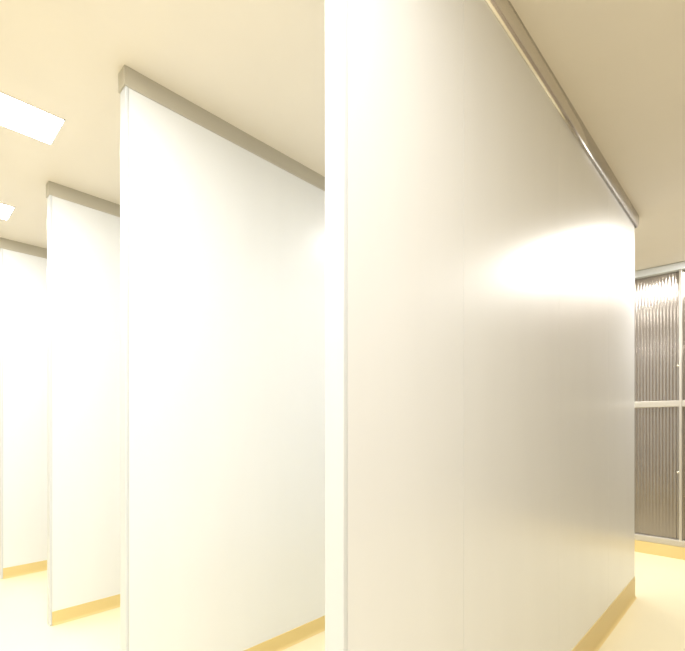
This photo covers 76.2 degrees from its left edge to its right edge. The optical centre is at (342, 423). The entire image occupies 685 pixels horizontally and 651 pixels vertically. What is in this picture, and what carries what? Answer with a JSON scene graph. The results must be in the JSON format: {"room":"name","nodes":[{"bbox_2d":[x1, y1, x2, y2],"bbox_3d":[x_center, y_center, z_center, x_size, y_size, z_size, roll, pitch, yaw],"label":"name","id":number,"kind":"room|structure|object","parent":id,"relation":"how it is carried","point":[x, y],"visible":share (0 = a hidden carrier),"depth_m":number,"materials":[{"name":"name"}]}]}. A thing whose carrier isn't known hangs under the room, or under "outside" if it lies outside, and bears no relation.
{"room":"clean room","nodes":[
{"label":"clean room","id":0,"kind":"room"},
{"bbox_2d":[0,0,684,270],"bbox_3d":[-0.792,-1.550,2.850,8.900,0.100,7.400,0,0,44],"label":"ceiling","id":1,"kind":"structure","parent":0,"point":[258,66],"depth_m":1.88,"materials":[{"name":"white paint"}]},
{"bbox_2d":[0,203,14,219],"bbox_3d":[-2.780,-1.498,2.685,0.270,0.005,1.200,0,0,44],"label":"ceiling light","id":2,"kind":"object","parent":1,"relation":"in","point":[5,210],"depth_m":3.07,"materials":[{"name":"white plastic"}]},
{"bbox_2d":[0,92,64,144],"bbox_3d":[-1.881,-1.498,1.817,0.270,0.005,1.200,0,0,44],"label":"ceiling light","id":3,"kind":"object","parent":1,"relation":"in","point":[17,115],"depth_m":2.15,"materials":[{"name":"white plastic"}]},
{"bbox_2d":[484,0,638,227],"bbox_3d":[1.038,-1.458,2.087,0.107,0.083,3.056,0,0,44],"label":"rail","id":4,"kind":"object","parent":1,"relation":"attached to","point":[504,12],"visible":0.49,"depth_m":1.90,"materials":[{"name":"metal"}]},
{"bbox_2d":[635,261,684,278],"bbox_3d":[3.298,-1.464,3.919,3.780,0.068,0.080,0,0,44],"label":"header","id":5,"kind":"object","parent":1,"relation":"attached to","point":[674,267],"visible":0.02,"depth_m":4.15,"materials":[{"name":"white metal"}]},
{"bbox_2d":[0,552,684,650],"bbox_3d":[-0.792,1.300,2.850,8.900,0.100,7.400,0,0,44],"label":"floor","id":6,"kind":"structure","parent":0,"point":[655,621],"depth_m":2.75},
{"bbox_2d":[3,560,46,578],"bbox_3d":[-1.687,1.207,4.665,0.088,0.084,3.100,0,0,44],"label":"base strip","id":7,"kind":"object","parent":6,"relation":"on","point":[34,567],"visible":0.18,"depth_m":3.63,"materials":[{"name":"beige wood"}]},
{"bbox_2d":[52,594,119,625],"bbox_3d":[-0.769,1.207,3.824,0.088,0.084,3.035,0,0,44],"label":"base strip","id":8,"kind":"object","parent":6,"relation":"on","point":[68,614],"visible":0.16,"depth_m":2.84,"materials":[{"name":"beige wood"}]},
{"bbox_2d":[128,88,128,650],"bbox_3d":[0.129,-0.084,2.949,0.055,2.667,3.031,0,0,44],"label":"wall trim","id":9,"kind":"object","parent":6,"relation":"on","point":[128,88],"visible":0.08,"depth_m":1.84,"materials":[{"name":"white"}]},
{"bbox_2d":[120,86,127,650],"bbox_3d":[-0.927,-0.088,1.856,0.062,2.677,0.013,0,0,44],"label":"end post","id":10,"kind":"object","parent":9,"relation":"attached to","point":[124,93],"visible":1,"depth_m":1.84,"materials":[{"name":"white paint"}]},
{"bbox_2d":[118,65,324,190],"bbox_3d":[0.131,-1.458,2.952,0.070,0.083,3.071,0,0,44],"label":"rail","id":11,"kind":"object","parent":9,"relation":"on","point":[128,77],"visible":0.35,"depth_m":2.11,"materials":[{"name":"metal"}]},
{"bbox_2d":[129,88,324,650],"bbox_3d":[0.131,-0.108,2.952,0.058,2.637,3.030,0,0,44],"label":"panel","id":12,"kind":"object","parent":9,"relation":"attached to","point":[227,244],"visible":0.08,"depth_m":2.15,"materials":[{"name":"white paint"}]},
{"bbox_2d":[244,615,324,650],"bbox_3d":[0.133,1.207,2.953,0.088,0.084,3.035,0,0,44],"label":"base strip","id":13,"kind":"object","parent":6,"relation":"on","point":[281,642],"visible":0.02,"depth_m":2.48,"materials":[{"name":"beige wood"}]},
{"bbox_2d":[572,577,636,650],"bbox_3d":[1.039,1.175,2.088,0.088,0.149,3.020,0,0,44],"label":"base strip","id":14,"kind":"object","parent":6,"relation":"on","point":[603,627],"visible":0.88,"depth_m":2.60,"materials":[{"name":"beige wood"}]},
{"bbox_3d":[1.813,-0.125,5.548,8.900,2.750,0.100,0,0,44],"label":"wall","id":15,"kind":"structure","parent":0,"visible":0},
{"bbox_2d":[635,540,684,559],"bbox_3d":[1.733,1.195,5.465,8.900,0.110,0.130,0,0,44],"label":"baseboard","id":16,"kind":"structure","parent":15,"relation":"attached to","point":[676,552],"depth_m":4.14,"materials":[{"name":"beige wood"}]},
{"bbox_2d":[635,533,684,547],"bbox_3d":[3.304,1.110,3.925,3.780,0.060,0.064,0,0,44],"label":"rail","id":17,"kind":"object","parent":16,"relation":"on","point":[641,537],"visible":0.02,"depth_m":4.16,"materials":[{"name":"metal"}]},
{"bbox_2d":[635,407,678,538],"bbox_3d":[3.008,0.470,4.223,0.420,1.280,0.006,0,0,44],"label":"door","id":18,"kind":"structure","parent":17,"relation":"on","point":[656,428],"depth_m":4.20,"materials":[{"name":"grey glass"}]},
{"bbox_2d":[679,270,682,540],"bbox_3d":[3.153,-0.160,4.071,0.022,2.540,0.062,0,0,44],"label":"post","id":19,"kind":"object","parent":17,"relation":"on","point":[680,271],"visible":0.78,"depth_m":4.05,"materials":[{"name":"metal"}]},
{"bbox_2d":[683,407,684,539],"bbox_3d":[3.310,0.470,3.931,0.420,1.280,0.006,0,0,44],"label":"pane","id":20,"kind":"object","parent":17,"relation":"on","point":[683,407],"visible":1,"depth_m":4.06,"materials":[{"name":"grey glass"}]},
{"bbox_3d":[1.035,-0.083,2.084,0.055,2.667,3.016,0,0,44],"label":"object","id":21,"kind":"object","parent":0,"visible":0},
{"bbox_2d":[325,0,346,650],"bbox_3d":[-0.015,-0.088,0.997,0.062,2.677,0.013,0,0,44],"label":"end post","id":22,"kind":"object","parent":21,"relation":"attached to","point":[335,10],"visible":1,"depth_m":0.99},
{"bbox_2d":[347,0,462,650],"bbox_3d":[0.173,-0.108,1.191,0.058,2.637,0.525,0,0,44],"label":"panel","id":23,"kind":"object","parent":21,"relation":"attached to","point":[405,57],"visible":0.75,"depth_m":1.14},
{"bbox_2d":[463,0,558,650],"bbox_3d":[0.661,-0.108,1.697,0.058,2.637,0.879,0,0,44],"label":"panel","id":24,"kind":"object","parent":21,"relation":"attached to","point":[511,125],"visible":0.86,"depth_m":1.59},
{"bbox_2d":[559,114,608,650],"bbox_3d":[1.273,-0.108,2.330,0.058,2.637,0.879,0,0,44],"label":"panel","id":25,"kind":"object","parent":21,"relation":"attached to","point":[583,193],"visible":0.67,"depth_m":2.23,"materials":[{"name":"white paint"}]},
{"bbox_2d":[609,190,634,605],"bbox_3d":[1.832,-0.108,2.909,0.058,2.637,0.729,0,0,44],"label":"panel","id":26,"kind":"object","parent":21,"relation":"attached to","point":[621,229],"visible":0.64,"depth_m":2.86,"materials":[{"name":"white paint"}]},
{"bbox_3d":[-0.773,-0.083,3.819,0.055,2.667,3.031,0,0,44],"label":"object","id":27,"kind":"object","parent":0,"visible":0},
{"bbox_2d":[47,195,51,625],"bbox_3d":[-1.828,-0.088,2.727,0.062,2.677,0.013,0,0,44],"label":"end post","id":28,"kind":"object","parent":27,"relation":"attached to","point":[49,199],"visible":1,"depth_m":2.71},
{"bbox_2d":[46,181,119,216],"bbox_3d":[-0.770,-1.458,3.822,0.070,0.083,3.071,0,0,44],"label":"rail","id":29,"kind":"object","parent":27,"relation":"on","point":[54,189],"visible":0.35,"depth_m":2.82,"materials":[{"name":"metal"}]},
{"bbox_2d":[52,196,119,611],"bbox_3d":[-0.770,-0.108,3.822,0.058,2.637,3.030,0,0,44],"label":"panel","id":30,"kind":"object","parent":27,"relation":"attached to","point":[85,240],"visible":0.21,"depth_m":2.85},
{"bbox_3d":[-1.691,-0.083,4.661,0.055,2.667,3.096,0,0,44],"label":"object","id":31,"kind":"object","parent":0,"visible":0},
{"bbox_2d":[0,248,2,578],"bbox_3d":[-2.769,-0.088,3.545,0.062,2.677,0.013,0,0,44],"label":"end post","id":32,"kind":"object","parent":31,"relation":"attached to","point":[1,249],"visible":1,"depth_m":3.53,"materials":[{"name":"white"}]},
{"bbox_2d":[0,237,46,258],"bbox_3d":[-1.688,-1.458,4.664,0.070,0.083,3.136,0,0,44],"label":"rail","id":33,"kind":"object","parent":31,"relation":"on","point":[7,244],"visible":0.02,"depth_m":3.62,"materials":[{"name":"metal"}]},
{"bbox_2d":[3,249,46,567],"bbox_3d":[-1.688,-0.108,4.664,0.058,2.637,3.095,0,0,44],"label":"panel","id":34,"kind":"object","parent":31,"relation":"attached to","point":[24,275],"visible":0.21,"depth_m":3.63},
{"bbox_3d":[3.340,-0.160,3.962,3.780,2.540,0.060,0,0,44],"label":"backing","id":35,"kind":"object","parent":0,"visible":0},
{"bbox_2d":[635,400,684,407],"bbox_3d":[3.306,-0.190,3.927,3.780,0.060,0.058,0,0,44],"label":"rail","id":36,"kind":"object","parent":35,"relation":"attached to","point":[643,404],"visible":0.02,"depth_m":4.17,"materials":[{"name":"metal"}]},
{"bbox_2d":[635,271,678,401],"bbox_3d":[3.008,-0.820,4.223,0.420,1.220,0.006,0,0,44],"label":"door","id":37,"kind":"structure","parent":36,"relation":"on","point":[656,297],"depth_m":4.20,"materials":[{"name":"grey glass"}]},
{"bbox_2d":[682,270,684,399],"bbox_3d":[3.310,-0.820,3.931,0.420,1.220,0.006,0,0,44],"label":"pane","id":38,"kind":"object","parent":36,"relation":"on","point":[682,270],"visible":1,"depth_m":4.06,"materials":[{"name":"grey glass"}]}
]}

